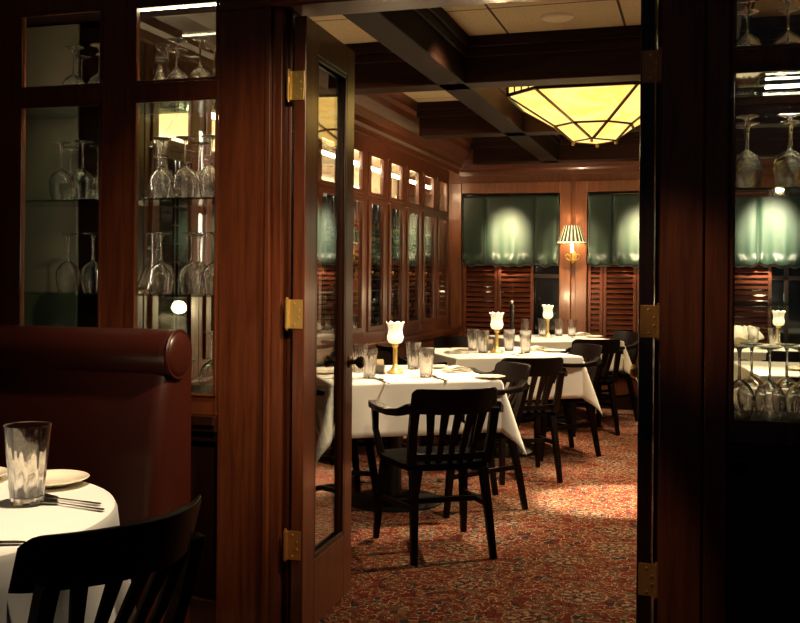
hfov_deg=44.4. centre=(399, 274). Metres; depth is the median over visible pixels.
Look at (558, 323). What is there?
tumbler
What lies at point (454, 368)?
folded napkin
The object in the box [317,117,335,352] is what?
wine cabinet
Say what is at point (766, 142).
trim
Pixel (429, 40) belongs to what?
ceiling beam
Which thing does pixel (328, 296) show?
wine bottle
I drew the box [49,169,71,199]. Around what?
bowl
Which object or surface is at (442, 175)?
wine cabinet
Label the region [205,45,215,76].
wine glass
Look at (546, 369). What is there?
armchair
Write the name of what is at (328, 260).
wine bottle
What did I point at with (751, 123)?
wine glass
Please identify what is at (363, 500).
dining table
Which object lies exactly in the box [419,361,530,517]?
armchair
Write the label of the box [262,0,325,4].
trim
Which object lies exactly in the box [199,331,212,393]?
wine glass
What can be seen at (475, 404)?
armchair
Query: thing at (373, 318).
wine bottle
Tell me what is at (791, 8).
wine glass
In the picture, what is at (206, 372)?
bowl
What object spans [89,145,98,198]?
wine glass
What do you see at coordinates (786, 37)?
bowl
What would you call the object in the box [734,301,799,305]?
glass shelf
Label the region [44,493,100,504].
fork
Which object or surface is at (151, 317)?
wine cabinet
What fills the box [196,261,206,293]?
bowl
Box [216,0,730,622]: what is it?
door frame
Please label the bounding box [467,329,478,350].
tumbler
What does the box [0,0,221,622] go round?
display cabinet
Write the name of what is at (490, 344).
caddy
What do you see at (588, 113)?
ceiling lamp
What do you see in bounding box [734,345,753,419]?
wine glass
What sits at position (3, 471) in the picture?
plate
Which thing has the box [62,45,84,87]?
wine glass
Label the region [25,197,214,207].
glass shelf
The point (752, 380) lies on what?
bowl
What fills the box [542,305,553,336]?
table lamp
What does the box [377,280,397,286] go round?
wine bottle
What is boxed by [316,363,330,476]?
base cabinet
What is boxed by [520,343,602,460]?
armchair
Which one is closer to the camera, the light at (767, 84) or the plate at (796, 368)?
the light at (767, 84)
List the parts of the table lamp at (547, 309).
stem, lamp shade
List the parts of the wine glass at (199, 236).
stem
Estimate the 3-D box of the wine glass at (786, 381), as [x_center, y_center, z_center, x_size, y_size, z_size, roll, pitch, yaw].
[1.288,0.347,3.265,0.095,0.236,0.095,0,0,41]
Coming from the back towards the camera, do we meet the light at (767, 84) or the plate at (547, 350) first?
the plate at (547, 350)
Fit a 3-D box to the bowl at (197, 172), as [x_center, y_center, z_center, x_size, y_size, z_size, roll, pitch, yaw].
[-0.797,-0.357,3.905,0.095,0.130,0.095,0,0,30]
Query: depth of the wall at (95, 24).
5.04 m
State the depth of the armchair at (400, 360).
7.00 m
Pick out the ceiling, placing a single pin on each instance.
(519, 16)
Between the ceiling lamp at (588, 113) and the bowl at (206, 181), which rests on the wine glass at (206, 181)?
the bowl at (206, 181)
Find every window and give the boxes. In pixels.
[450,181,571,335]
[575,179,639,364]
[734,177,799,343]
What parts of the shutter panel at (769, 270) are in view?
shutter frame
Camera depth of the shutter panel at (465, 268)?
10.24 m
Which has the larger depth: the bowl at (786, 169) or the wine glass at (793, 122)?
the wine glass at (793, 122)
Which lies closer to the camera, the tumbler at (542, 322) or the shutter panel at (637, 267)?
the tumbler at (542, 322)
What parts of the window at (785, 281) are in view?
glass pane, frame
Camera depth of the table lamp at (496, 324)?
7.25 m
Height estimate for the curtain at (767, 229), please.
0.737 m
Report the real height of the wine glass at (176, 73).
0.236 m
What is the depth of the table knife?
1.99 m
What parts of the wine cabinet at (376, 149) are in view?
frame, door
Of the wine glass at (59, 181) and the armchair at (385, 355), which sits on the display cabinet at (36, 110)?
the wine glass at (59, 181)
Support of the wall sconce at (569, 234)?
attached to the wall at (621, 387)
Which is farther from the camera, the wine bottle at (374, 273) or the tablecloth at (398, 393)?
the wine bottle at (374, 273)
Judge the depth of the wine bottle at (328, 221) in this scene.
7.31 m
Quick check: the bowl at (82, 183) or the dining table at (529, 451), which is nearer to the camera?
the bowl at (82, 183)
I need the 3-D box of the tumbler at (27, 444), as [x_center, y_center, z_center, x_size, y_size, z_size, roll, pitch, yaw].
[-0.888,0.450,2.334,0.110,0.186,0.110,0,0,0]
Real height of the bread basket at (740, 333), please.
0.167 m
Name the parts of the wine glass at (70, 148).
stem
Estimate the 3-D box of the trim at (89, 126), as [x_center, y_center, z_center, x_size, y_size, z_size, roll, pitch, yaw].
[-1.481,-0.272,4.367,0.590,1.559,0.285,0,0,17]
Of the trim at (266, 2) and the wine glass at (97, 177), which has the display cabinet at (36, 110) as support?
the wine glass at (97, 177)
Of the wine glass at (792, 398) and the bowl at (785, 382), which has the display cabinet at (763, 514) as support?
the wine glass at (792, 398)
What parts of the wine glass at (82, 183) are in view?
stem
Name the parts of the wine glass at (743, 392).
stem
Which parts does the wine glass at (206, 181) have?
stem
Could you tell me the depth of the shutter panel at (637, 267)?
9.75 m
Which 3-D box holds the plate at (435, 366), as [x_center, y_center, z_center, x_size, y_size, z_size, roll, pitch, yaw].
[0.214,0.567,6.051,0.172,0.016,0.172,0,0,17]
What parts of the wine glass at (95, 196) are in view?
stem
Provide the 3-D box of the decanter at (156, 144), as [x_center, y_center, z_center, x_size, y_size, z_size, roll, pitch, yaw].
[-0.955,-0.413,3.911,0.140,0.240,0.140,0,0,17]
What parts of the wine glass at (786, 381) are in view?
stem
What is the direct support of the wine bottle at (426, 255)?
in the wine cabinet at (442, 175)
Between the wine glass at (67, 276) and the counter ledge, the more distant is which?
the counter ledge
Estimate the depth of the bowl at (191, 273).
3.71 m
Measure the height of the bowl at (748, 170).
0.130 m
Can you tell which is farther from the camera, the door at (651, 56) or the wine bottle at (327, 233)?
the wine bottle at (327, 233)
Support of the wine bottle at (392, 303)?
in the wine cabinet at (413, 164)
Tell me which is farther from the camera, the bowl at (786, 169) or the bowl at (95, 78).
the bowl at (95, 78)
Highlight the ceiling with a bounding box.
[309,0,799,101]
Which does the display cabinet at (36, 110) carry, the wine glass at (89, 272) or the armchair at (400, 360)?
the wine glass at (89, 272)
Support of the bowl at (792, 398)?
on the wine glass at (792, 398)
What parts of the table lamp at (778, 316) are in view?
lamp shade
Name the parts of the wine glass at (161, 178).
stem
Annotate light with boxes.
[140,2,215,10]
[759,81,799,88]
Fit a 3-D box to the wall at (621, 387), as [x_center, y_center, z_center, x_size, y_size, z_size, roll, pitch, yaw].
[2.939,-0.017,9.611,6.000,2.720,0.100,0,0,17]
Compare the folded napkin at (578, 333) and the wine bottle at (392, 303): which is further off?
the folded napkin at (578, 333)
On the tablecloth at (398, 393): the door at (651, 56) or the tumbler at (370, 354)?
the tumbler at (370, 354)
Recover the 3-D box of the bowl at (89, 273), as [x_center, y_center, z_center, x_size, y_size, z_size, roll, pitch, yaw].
[-1.212,0.005,3.868,0.095,0.130,0.095,0,0,-29]
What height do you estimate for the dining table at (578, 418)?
0.742 m
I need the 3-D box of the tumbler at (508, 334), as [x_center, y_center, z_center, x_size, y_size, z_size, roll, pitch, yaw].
[0.832,0.496,7.472,0.097,0.165,0.097,0,0,-21]
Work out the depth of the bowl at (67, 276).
3.87 m
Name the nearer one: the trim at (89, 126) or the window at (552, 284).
the trim at (89, 126)
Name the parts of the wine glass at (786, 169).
stem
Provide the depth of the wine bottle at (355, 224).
7.46 m
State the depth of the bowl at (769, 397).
3.10 m
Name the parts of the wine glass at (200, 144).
stem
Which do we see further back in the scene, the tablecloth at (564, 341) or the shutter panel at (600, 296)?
the shutter panel at (600, 296)
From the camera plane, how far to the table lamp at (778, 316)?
8.15 m
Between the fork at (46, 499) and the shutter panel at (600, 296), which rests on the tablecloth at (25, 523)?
the fork at (46, 499)
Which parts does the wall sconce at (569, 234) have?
lamp shade, shade trim, arm, plate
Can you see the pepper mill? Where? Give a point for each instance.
(511, 311)
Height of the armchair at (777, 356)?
0.808 m
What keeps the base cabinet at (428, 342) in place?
on the floor
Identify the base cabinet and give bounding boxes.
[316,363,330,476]
[357,437,381,454]
[397,341,419,356]
[420,335,447,346]
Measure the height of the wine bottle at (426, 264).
0.076 m
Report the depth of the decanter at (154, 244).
3.89 m
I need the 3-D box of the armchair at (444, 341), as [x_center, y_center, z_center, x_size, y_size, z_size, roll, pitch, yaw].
[0.539,0.923,8.018,0.630,0.808,0.613,0,0,-16]
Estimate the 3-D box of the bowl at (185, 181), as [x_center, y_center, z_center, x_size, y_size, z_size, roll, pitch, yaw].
[-0.822,-0.357,3.750,0.095,0.130,0.095,0,0,-26]
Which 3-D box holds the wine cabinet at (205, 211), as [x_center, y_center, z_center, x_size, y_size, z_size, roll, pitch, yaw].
[-1.188,-0.269,5.237,0.622,1.560,0.508,0,0,17]
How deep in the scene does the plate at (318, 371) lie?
5.66 m
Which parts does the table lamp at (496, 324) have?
stem, lamp shade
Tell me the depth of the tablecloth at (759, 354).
7.64 m
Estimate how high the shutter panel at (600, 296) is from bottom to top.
1.580 m
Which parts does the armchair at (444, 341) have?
crest rail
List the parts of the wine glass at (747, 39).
stem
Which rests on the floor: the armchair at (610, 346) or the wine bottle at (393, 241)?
the armchair at (610, 346)
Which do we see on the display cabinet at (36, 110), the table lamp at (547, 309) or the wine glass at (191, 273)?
the wine glass at (191, 273)
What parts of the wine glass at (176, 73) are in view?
stem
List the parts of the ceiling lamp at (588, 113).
shade panel, lamp shade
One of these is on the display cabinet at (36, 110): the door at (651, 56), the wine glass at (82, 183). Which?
the wine glass at (82, 183)
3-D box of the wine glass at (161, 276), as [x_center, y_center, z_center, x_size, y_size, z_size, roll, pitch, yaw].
[-0.920,-0.046,3.779,0.095,0.236,0.095,0,0,1]
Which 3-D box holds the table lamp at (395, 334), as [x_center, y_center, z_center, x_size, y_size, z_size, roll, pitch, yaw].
[-0.028,0.422,5.707,0.106,0.301,0.106,0,0,39]
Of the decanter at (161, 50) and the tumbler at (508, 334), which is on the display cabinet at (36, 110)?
the decanter at (161, 50)
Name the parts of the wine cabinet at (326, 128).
door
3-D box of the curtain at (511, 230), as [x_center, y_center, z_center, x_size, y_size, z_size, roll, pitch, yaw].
[1.125,-0.447,10.064,1.005,0.738,0.115,0,0,17]
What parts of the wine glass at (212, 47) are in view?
stem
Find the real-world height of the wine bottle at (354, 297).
0.076 m
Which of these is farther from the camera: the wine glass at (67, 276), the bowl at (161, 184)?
the wine glass at (67, 276)
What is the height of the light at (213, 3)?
0.024 m
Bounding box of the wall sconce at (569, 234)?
[557,226,586,263]
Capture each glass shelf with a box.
[24,291,213,296]
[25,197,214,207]
[26,100,218,119]
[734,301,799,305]
[735,187,799,196]
[736,70,799,87]
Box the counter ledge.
[191,325,462,384]
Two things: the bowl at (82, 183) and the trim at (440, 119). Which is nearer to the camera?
the bowl at (82, 183)
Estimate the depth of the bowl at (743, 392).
3.12 m
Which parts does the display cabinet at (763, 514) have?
panel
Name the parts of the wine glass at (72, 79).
stem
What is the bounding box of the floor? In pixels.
[315,407,637,622]
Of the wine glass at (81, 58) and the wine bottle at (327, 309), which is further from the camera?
the wine bottle at (327, 309)
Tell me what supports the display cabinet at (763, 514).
on the floor
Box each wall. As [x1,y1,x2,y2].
[26,21,402,279]
[409,154,773,395]
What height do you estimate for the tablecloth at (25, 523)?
0.340 m
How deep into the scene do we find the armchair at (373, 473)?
5.43 m
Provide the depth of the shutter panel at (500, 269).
10.12 m
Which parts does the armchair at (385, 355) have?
leg, crest rail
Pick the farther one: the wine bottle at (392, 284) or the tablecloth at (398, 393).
the wine bottle at (392, 284)
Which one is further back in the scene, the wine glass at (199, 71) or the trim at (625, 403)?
the trim at (625, 403)
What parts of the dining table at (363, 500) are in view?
plate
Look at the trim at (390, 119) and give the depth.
7.18 m
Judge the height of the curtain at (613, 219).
0.737 m
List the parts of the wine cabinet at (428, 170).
frame, door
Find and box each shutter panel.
[462,264,497,335]
[498,265,533,334]
[587,264,602,337]
[603,265,636,345]
[637,267,638,331]
[734,265,771,343]
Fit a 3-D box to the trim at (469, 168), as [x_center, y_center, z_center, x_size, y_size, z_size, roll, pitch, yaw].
[3.189,-1.195,9.374,5.400,0.360,0.210,0,0,17]
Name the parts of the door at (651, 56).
knob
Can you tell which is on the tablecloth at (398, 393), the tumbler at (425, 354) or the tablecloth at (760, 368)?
the tumbler at (425, 354)
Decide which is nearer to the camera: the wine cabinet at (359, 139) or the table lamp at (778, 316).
the wine cabinet at (359, 139)
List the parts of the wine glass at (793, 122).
stem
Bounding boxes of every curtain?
[462,195,558,267]
[587,193,638,267]
[735,196,799,268]
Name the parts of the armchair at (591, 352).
leg, seat, leg, arm, crest rail, leg, post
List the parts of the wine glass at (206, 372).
stem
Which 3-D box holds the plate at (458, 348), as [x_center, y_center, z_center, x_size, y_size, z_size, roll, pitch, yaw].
[0.466,0.568,7.490,0.180,0.016,0.180,0,0,17]
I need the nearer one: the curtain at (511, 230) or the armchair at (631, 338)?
the armchair at (631, 338)
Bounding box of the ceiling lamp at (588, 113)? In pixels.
[506,81,639,147]
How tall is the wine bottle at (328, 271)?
0.076 m
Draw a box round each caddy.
[375,359,384,374]
[488,340,493,350]
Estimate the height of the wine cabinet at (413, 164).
1.560 m
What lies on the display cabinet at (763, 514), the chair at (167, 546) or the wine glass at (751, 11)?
the wine glass at (751, 11)
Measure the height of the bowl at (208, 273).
0.130 m
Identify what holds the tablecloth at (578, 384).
on the dining table at (529, 451)
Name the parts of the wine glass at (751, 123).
stem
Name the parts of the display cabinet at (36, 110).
panel, frame, panel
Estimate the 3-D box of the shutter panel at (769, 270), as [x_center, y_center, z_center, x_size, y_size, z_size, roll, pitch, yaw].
[3.388,-0.003,9.458,0.370,1.580,0.042,0,0,17]
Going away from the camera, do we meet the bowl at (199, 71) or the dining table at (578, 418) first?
the bowl at (199, 71)
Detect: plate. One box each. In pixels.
[0,467,7,476]
[45,469,89,487]
[317,370,333,373]
[433,364,447,368]
[449,347,468,350]
[475,374,504,378]
[542,349,565,351]
[584,335,601,337]
[788,366,799,370]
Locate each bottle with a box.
[325,294,333,303]
[325,306,333,316]
[325,319,330,328]
[326,219,353,228]
[326,223,358,230]
[326,231,333,238]
[326,243,333,252]
[326,257,333,263]
[326,268,333,278]
[326,283,333,289]
[326,293,357,301]
[353,314,378,321]
[372,240,398,246]
[372,272,379,276]
[375,249,397,256]
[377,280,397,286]
[377,302,397,309]
[391,310,414,317]
[392,241,414,248]
[409,251,429,257]
[410,261,429,267]
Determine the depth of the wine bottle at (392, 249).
8.54 m
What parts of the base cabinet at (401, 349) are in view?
door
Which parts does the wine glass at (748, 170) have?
stem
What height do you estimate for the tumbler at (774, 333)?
0.165 m
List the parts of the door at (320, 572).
knob, knob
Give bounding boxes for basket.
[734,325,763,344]
[734,338,747,344]
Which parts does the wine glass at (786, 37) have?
stem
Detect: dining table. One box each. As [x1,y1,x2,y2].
[351,436,441,512]
[466,443,532,457]
[521,413,581,422]
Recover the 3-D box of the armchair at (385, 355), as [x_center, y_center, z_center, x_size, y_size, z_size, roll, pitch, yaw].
[-0.212,0.917,6.365,0.630,0.808,0.613,0,0,-16]
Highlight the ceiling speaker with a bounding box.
[540,12,573,22]
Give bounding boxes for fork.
[41,497,104,509]
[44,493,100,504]
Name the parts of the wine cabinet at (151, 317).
door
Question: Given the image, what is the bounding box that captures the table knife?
[0,540,25,543]
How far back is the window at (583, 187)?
9.85 m
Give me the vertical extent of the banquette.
1.136 m
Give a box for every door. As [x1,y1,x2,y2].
[283,16,364,622]
[630,0,661,622]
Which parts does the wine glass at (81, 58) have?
stem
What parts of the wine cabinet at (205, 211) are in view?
frame, door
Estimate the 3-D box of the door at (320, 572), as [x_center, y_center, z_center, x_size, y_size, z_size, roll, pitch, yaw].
[-0.293,0.188,3.792,0.177,2.232,0.608,0,0,14]
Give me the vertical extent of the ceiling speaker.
0.014 m
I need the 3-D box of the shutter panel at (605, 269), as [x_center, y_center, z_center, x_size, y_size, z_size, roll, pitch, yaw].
[2.205,-0.013,9.819,0.325,1.580,0.042,0,0,17]
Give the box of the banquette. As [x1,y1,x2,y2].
[0,325,191,622]
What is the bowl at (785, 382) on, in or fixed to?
on the wine glass at (786, 381)
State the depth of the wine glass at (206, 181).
3.68 m
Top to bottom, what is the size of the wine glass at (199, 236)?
0.236 m
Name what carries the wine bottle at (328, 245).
in the wine cabinet at (359, 139)
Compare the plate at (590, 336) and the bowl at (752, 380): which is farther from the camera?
the plate at (590, 336)
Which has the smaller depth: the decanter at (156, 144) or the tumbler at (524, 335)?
the decanter at (156, 144)
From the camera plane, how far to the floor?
4.78 m
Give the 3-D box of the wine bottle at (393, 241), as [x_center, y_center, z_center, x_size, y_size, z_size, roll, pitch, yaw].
[-0.144,-0.284,8.478,0.303,0.076,0.076,0,0,17]
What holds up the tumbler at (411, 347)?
on the tablecloth at (398, 393)
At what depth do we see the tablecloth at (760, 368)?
6.21 m
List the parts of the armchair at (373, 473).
arm, seat, leg, leg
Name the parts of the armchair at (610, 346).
arm, leg, crest rail, leg, rail, seat, arm post, leg, post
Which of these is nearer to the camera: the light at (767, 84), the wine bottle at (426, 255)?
the light at (767, 84)
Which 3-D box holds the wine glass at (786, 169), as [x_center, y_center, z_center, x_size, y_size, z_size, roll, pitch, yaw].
[1.239,-0.394,3.120,0.095,0.236,0.095,0,0,-3]
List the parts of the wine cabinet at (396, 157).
frame, door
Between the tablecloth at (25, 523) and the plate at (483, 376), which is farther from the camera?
the plate at (483, 376)
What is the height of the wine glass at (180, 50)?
0.236 m
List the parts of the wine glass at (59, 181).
stem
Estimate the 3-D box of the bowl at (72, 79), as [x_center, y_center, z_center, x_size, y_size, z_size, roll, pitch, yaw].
[-1.297,-0.736,3.896,0.095,0.130,0.095,0,0,-4]
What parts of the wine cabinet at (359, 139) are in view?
door, frame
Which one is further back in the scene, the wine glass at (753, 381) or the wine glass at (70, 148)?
the wine glass at (70, 148)
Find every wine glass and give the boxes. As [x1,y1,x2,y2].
[49,141,71,199]
[55,233,79,292]
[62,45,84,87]
[63,146,79,198]
[70,140,94,198]
[72,55,90,78]
[80,233,97,292]
[88,43,99,86]
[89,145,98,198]
[95,139,98,198]
[149,137,173,197]
[149,232,173,293]
[165,38,187,81]
[170,48,187,67]
[172,136,197,197]
[179,232,202,293]
[188,36,210,80]
[191,141,209,196]
[194,234,208,293]
[198,135,214,196]
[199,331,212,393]
[202,232,217,294]
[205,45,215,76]
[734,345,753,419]
[735,114,761,187]
[736,0,761,49]
[736,121,762,186]
[737,9,758,17]
[740,342,763,413]
[754,346,784,420]
[773,0,799,47]
[773,113,799,186]
[775,343,798,415]
[776,6,799,16]
[779,120,799,147]
[785,346,799,421]
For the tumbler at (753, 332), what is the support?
on the tablecloth at (759, 354)
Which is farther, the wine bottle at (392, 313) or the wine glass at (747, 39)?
the wine bottle at (392, 313)
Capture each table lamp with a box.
[386,321,404,373]
[490,312,503,352]
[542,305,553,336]
[771,310,785,346]
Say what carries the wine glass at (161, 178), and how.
on the display cabinet at (36, 110)
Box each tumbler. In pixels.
[3,421,51,506]
[352,344,367,372]
[360,348,377,378]
[406,342,420,369]
[418,347,434,377]
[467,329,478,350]
[477,330,489,352]
[503,329,515,350]
[519,330,531,352]
[520,318,529,330]
[537,318,546,335]
[554,319,563,335]
[567,319,576,336]
[747,326,758,346]
[768,328,780,345]
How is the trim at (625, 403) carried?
attached to the wall at (621, 387)
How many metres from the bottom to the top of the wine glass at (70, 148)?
0.236 m
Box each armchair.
[316,389,377,504]
[324,351,406,466]
[368,387,502,565]
[376,344,460,449]
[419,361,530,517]
[432,336,467,443]
[468,357,567,484]
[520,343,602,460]
[546,339,622,436]
[569,331,637,421]
[741,351,799,361]
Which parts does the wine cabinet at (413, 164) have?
frame, door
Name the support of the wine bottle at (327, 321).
in the wine cabinet at (359, 139)
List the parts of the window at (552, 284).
frame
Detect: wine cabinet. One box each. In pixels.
[142,43,199,377]
[159,67,217,376]
[159,113,217,331]
[211,112,214,329]
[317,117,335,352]
[322,131,365,343]
[322,136,386,343]
[324,145,404,339]
[353,153,420,335]
[371,160,435,332]
[379,166,448,329]
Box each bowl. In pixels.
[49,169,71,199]
[55,260,79,292]
[62,74,84,87]
[70,168,94,198]
[80,260,97,292]
[88,72,99,86]
[93,172,98,198]
[95,174,98,198]
[149,166,173,197]
[149,260,173,293]
[165,68,187,81]
[172,165,197,197]
[179,261,202,293]
[188,66,210,80]
[195,169,201,196]
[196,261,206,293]
[198,164,214,196]
[199,360,212,393]
[202,261,213,294]
[734,379,753,419]
[735,149,761,187]
[736,33,761,49]
[742,375,762,413]
[754,380,784,420]
[773,30,799,47]
[773,148,799,186]
[776,376,796,415]
[785,381,799,421]
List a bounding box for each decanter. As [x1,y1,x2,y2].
[138,233,171,292]
[143,140,175,197]
[152,43,170,82]
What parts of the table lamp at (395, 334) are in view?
stem, lamp shade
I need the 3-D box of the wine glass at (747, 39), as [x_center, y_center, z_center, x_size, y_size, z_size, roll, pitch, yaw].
[1.119,-0.770,3.158,0.095,0.236,0.095,0,0,6]
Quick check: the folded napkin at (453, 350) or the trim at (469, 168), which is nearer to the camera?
the folded napkin at (453, 350)
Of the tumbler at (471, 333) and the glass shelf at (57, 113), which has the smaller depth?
the glass shelf at (57, 113)
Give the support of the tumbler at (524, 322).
on the tablecloth at (564, 341)
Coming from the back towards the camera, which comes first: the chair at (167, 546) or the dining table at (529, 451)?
the dining table at (529, 451)
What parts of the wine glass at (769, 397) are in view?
stem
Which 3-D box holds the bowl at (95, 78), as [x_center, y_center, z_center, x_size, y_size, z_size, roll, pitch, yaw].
[-1.182,-0.735,3.861,0.095,0.130,0.095,0,0,-27]
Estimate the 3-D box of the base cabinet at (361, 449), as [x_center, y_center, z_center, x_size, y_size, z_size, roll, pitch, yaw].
[-0.526,0.949,7.426,0.626,0.734,1.018,0,0,17]
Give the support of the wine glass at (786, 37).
on the display cabinet at (763, 514)
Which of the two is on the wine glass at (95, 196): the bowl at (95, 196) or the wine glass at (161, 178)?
the bowl at (95, 196)
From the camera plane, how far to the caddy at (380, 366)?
5.62 m
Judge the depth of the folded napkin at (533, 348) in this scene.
7.48 m
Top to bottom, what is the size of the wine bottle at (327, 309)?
0.076 m
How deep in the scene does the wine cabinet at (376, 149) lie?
7.56 m
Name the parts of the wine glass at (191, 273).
stem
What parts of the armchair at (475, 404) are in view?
arm post, leg, arm, post, leg, seat, rail, crest rail, leg, arm post, leg, post, arm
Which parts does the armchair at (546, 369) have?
arm, leg, seat, rail, crest rail, leg, arm post, leg, post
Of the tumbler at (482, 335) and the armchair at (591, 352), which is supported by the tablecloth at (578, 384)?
the tumbler at (482, 335)
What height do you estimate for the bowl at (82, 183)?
0.130 m
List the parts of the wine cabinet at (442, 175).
frame, door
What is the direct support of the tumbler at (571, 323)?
on the tablecloth at (564, 341)
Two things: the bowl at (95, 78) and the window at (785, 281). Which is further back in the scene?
the window at (785, 281)
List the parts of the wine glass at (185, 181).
stem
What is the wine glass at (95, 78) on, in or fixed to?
on the display cabinet at (36, 110)
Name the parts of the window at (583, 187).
glass pane, frame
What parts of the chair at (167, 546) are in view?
post, post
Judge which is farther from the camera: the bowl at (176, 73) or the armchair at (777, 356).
the armchair at (777, 356)
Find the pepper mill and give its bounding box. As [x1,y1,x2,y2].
[509,300,514,328]
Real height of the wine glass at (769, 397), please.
0.236 m
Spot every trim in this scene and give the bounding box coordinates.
[78,27,144,328]
[140,12,471,173]
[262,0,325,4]
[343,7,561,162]
[417,87,799,138]
[460,149,776,175]
[471,126,799,164]
[525,377,637,409]
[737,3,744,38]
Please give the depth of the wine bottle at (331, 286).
6.97 m
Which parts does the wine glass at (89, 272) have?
stem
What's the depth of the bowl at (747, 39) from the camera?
3.12 m
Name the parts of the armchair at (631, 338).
seat, crest rail, arm, leg, post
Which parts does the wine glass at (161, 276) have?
stem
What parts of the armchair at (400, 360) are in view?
crest rail, arm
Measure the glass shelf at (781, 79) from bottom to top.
0.008 m
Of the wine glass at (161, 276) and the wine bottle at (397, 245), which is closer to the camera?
the wine glass at (161, 276)
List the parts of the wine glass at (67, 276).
stem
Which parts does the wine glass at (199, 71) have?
stem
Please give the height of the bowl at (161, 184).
0.130 m
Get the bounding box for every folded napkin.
[441,365,472,371]
[443,348,469,353]
[530,346,545,350]
[575,332,589,335]
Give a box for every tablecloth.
[0,474,136,622]
[316,365,526,462]
[434,347,602,415]
[489,334,637,381]
[734,344,799,360]
[734,361,799,382]
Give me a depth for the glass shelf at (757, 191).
3.17 m
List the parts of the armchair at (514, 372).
leg, leg, arm post, seat, leg, crest rail, arm, leg, post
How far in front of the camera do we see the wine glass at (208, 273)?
3.68 m
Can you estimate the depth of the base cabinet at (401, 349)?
8.23 m
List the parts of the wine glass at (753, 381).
stem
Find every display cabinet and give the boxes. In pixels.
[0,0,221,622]
[726,0,799,622]
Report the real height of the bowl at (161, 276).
0.130 m
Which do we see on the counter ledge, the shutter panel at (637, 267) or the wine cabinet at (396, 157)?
the wine cabinet at (396, 157)
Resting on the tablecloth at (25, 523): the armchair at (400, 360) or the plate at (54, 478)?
the plate at (54, 478)
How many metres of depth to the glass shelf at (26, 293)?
3.97 m
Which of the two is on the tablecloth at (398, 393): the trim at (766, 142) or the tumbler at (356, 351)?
the tumbler at (356, 351)
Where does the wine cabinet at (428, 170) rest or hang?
on the counter ledge
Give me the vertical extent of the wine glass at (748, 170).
0.236 m
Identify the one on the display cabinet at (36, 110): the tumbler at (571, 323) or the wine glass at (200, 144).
the wine glass at (200, 144)
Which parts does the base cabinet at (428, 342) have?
door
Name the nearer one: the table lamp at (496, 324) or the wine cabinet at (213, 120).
the wine cabinet at (213, 120)
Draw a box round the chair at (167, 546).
[8,494,205,622]
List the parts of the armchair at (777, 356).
crest rail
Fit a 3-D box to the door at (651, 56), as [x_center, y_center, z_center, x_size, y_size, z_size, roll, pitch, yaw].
[0.879,0.197,3.441,0.177,2.232,0.628,0,0,17]

